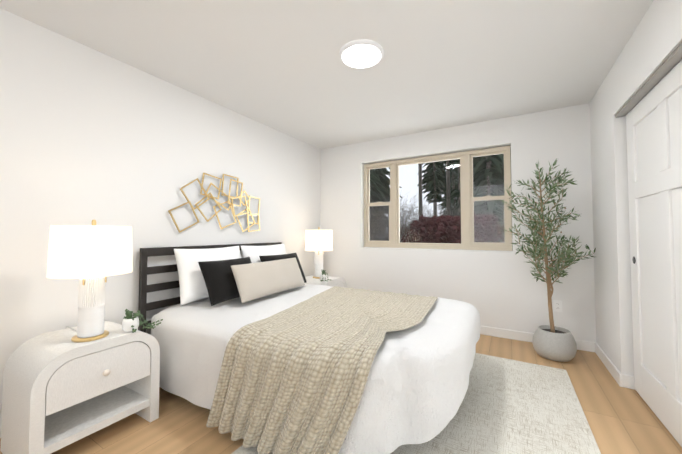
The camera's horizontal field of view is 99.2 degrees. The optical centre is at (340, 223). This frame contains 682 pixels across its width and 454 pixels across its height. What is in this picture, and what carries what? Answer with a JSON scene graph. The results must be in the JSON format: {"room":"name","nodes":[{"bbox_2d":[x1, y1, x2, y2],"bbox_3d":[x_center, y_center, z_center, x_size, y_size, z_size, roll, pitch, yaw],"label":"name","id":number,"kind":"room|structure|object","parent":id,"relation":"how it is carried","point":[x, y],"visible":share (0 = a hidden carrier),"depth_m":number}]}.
{"room":"bedroom","nodes":[
{"label":"bedroom","id":0,"kind":"room"},
{"bbox_2d":[0,8,320,420],"bbox_3d":[-1.722,0.006,2.220,0.200,2.440,5.675,-1,-2,30],"label":"wall","id":1,"kind":"structure","parent":0,"point":[88,135],"depth_m":2.14},
{"bbox_2d":[168,172,259,232],"bbox_3d":[-1.187,-0.201,2.885,0.064,0.592,1.035,-1,-2,30],"label":"art","id":2,"kind":"object","parent":1,"relation":"attached to","point":[240,196],"visible":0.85,"depth_m":2.89},
{"bbox_2d":[0,0,652,148],"bbox_3d":[0.081,-1.307,1.220,4.365,0.120,5.675,-1,-2,30],"label":"ceiling","id":3,"kind":"structure","parent":0,"point":[279,65],"depth_m":2.07},
{"bbox_2d":[339,39,383,68],"bbox_3d":[0.147,-1.206,2.090,0.316,0.026,0.316,-1,-2,30],"label":"ceiling light","id":4,"kind":"object","parent":3,"relation":"in","point":[361,54],"visible":0.98,"depth_m":2.06},
{"bbox_2d":[0,334,681,453],"bbox_3d":[0.081,1.251,1.136,4.365,0.120,5.675,-1,-2,30],"label":"floor","id":5,"kind":"structure","parent":0,"point":[621,420],"depth_m":1.75},
{"bbox_2d":[0,321,159,453],"bbox_3d":[-1.459,0.924,1.677,0.462,0.570,0.570,-1,-2,30],"label":"nightstand","id":6,"kind":"object","parent":5,"relation":"on","point":[61,389],"visible":0.98,"depth_m":1.53},
{"bbox_2d":[47,220,131,341],"bbox_3d":[-1.396,0.307,1.632,0.364,0.658,0.364,-1,-2,30],"label":"lamp","id":7,"kind":"object","parent":6,"relation":"on","point":[91,257],"visible":0.98,"depth_m":1.54},
{"bbox_2d":[122,309,162,332],"bbox_3d":[-1.205,0.574,1.792,0.162,0.135,0.240,-1,-2,30],"label":"succulent","id":8,"kind":"object","parent":6,"relation":"on","point":[130,322],"visible":1,"depth_m":1.71},
{"bbox_2d":[305,275,346,287],"bbox_3d":[-0.248,0.992,3.771,0.462,0.570,0.570,-1,-2,30],"label":"nightstand","id":9,"kind":"object","parent":5,"relation":"on","point":[337,281],"visible":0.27,"depth_m":3.66},
{"bbox_2d":[305,227,332,278],"bbox_3d":[-0.287,0.377,3.779,0.364,0.658,0.364,-1,-2,30],"label":"lamp","id":10,"kind":"object","parent":9,"relation":"on","point":[318,240],"visible":0.92,"depth_m":3.65},
{"bbox_2d":[320,270,330,280],"bbox_3d":[-0.201,0.632,3.523,0.144,0.132,0.140,-1,-2,30],"label":"succulent","id":11,"kind":"object","parent":9,"relation":"on","point":[323,276],"visible":0.98,"depth_m":3.52},
{"bbox_2d":[231,353,600,453],"bbox_3d":[0.590,1.209,1.852,1.660,0.010,2.280,-1,-2,30],"label":"rug","id":12,"kind":"object","parent":5,"relation":"on","point":[508,406],"visible":0.4,"depth_m":1.80},
{"bbox_2d":[138,242,480,453],"bbox_3d":[-0.189,0.706,2.324,2.266,1.022,1.732,-1,-2,30],"label":"bed","id":13,"kind":"object","parent":12,"relation":"on","point":[265,348],"visible":1,"depth_m":1.61},
{"bbox_2d":[498,158,595,361],"bbox_3d":[1.898,0.318,2.724,0.772,1.850,0.685,-1,-2,30],"label":"tree","id":14,"kind":"object","parent":5,"relation":"on","point":[551,341],"visible":1,"depth_m":2.66},
{"bbox_2d":[320,103,595,341],"bbox_3d":[1.538,0.048,3.497,4.165,2.440,0.200,-1,-2,30],"label":"wall","id":15,"kind":"structure","parent":0,"point":[500,289],"depth_m":3.26},
{"bbox_2d":[364,146,511,250],"bbox_3d":[1.143,-0.268,3.761,1.833,1.187,0.095,-1,-2,30],"label":"window","id":16,"kind":"structure","parent":15,"relation":"in","point":[468,199],"depth_m":3.55},
{"bbox_2d":[480,326,593,351],"bbox_3d":[1.088,1.224,3.593,3.180,0.095,0.017,-1,-2,30],"label":"baseboard","id":17,"kind":"structure","parent":15,"relation":"attached to","point":[490,331],"depth_m":3.12},
{"bbox_2d":[553,300,561,311],"bbox_3d":[2.211,0.844,2.961,0.072,0.116,0.008,-1,-2,30],"label":"electrical outlet","id":18,"kind":"object","parent":15,"relation":"attached to","point":[557,305],"visible":1,"depth_m":2.96},
{"bbox_2d":[590,0,681,375],"bbox_3d":[1.200,-0.049,0.531,0.120,2.440,5.275,-1,-2,30],"label":"wall","id":19,"kind":"structure","parent":0,"point":[653,43],"depth_m":2.22},
{"bbox_2d":[594,342,629,388],"bbox_3d":[2.286,1.187,2.473,0.044,0.095,0.709,-1,-2,30],"label":"baseboard","id":20,"kind":"structure","parent":19,"relation":"attached to","point":[624,380],"depth_m":2.32},
{"bbox_2d":[615,42,681,117],"bbox_3d":[1.024,-0.888,0.255,0.098,0.018,4.533,-1,-2,30],"label":"track rail","id":21,"kind":"object","parent":19,"relation":"attached to","point":[667,66],"visible":0.6,"depth_m":1.69},
{"bbox_2d":[626,60,681,446],"bbox_3d":[1.875,0.183,1.653,0.035,2.026,1.145,-1,-2,30],"label":"closet door","id":22,"kind":"structure","parent":19,"relation":"in","point":[654,136],"depth_m":1.77},
{"label":"outside","id":23,"kind":"structure","parent":0,"visible":0},
{"bbox_3d":[7.210,3.963,61.557,130.000,0.200,106.075,-1,-2,30],"label":"ground","id":24,"kind":"structure","parent":23,"visible":0},
{"bbox_2d":[369,189,503,242],"bbox_3d":[4.559,0.294,15.807,11.844,4.170,14.104,-1,-2,30],"label":"bush","id":25,"kind":"object","parent":24,"relation":"on","point":[373,234],"depth_m":13.82},
{"bbox_2d":[369,147,511,238],"bbox_3d":[11.301,-15.197,51.757,38.831,38.541,66.752,-1,-2,30],"label":"trees","id":26,"kind":"object","parent":24,"relation":"on","point":[380,184],"depth_m":32.11},
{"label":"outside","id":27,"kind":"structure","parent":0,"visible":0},
{"bbox_2d":[386,213,512,250],"bbox_3d":[4.468,0.824,13.791,6.955,2.415,6.926,-1,-2,30],"label":"bush","id":28,"kind":"object","parent":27,"point":[438,230],"depth_m":11.88}
]}

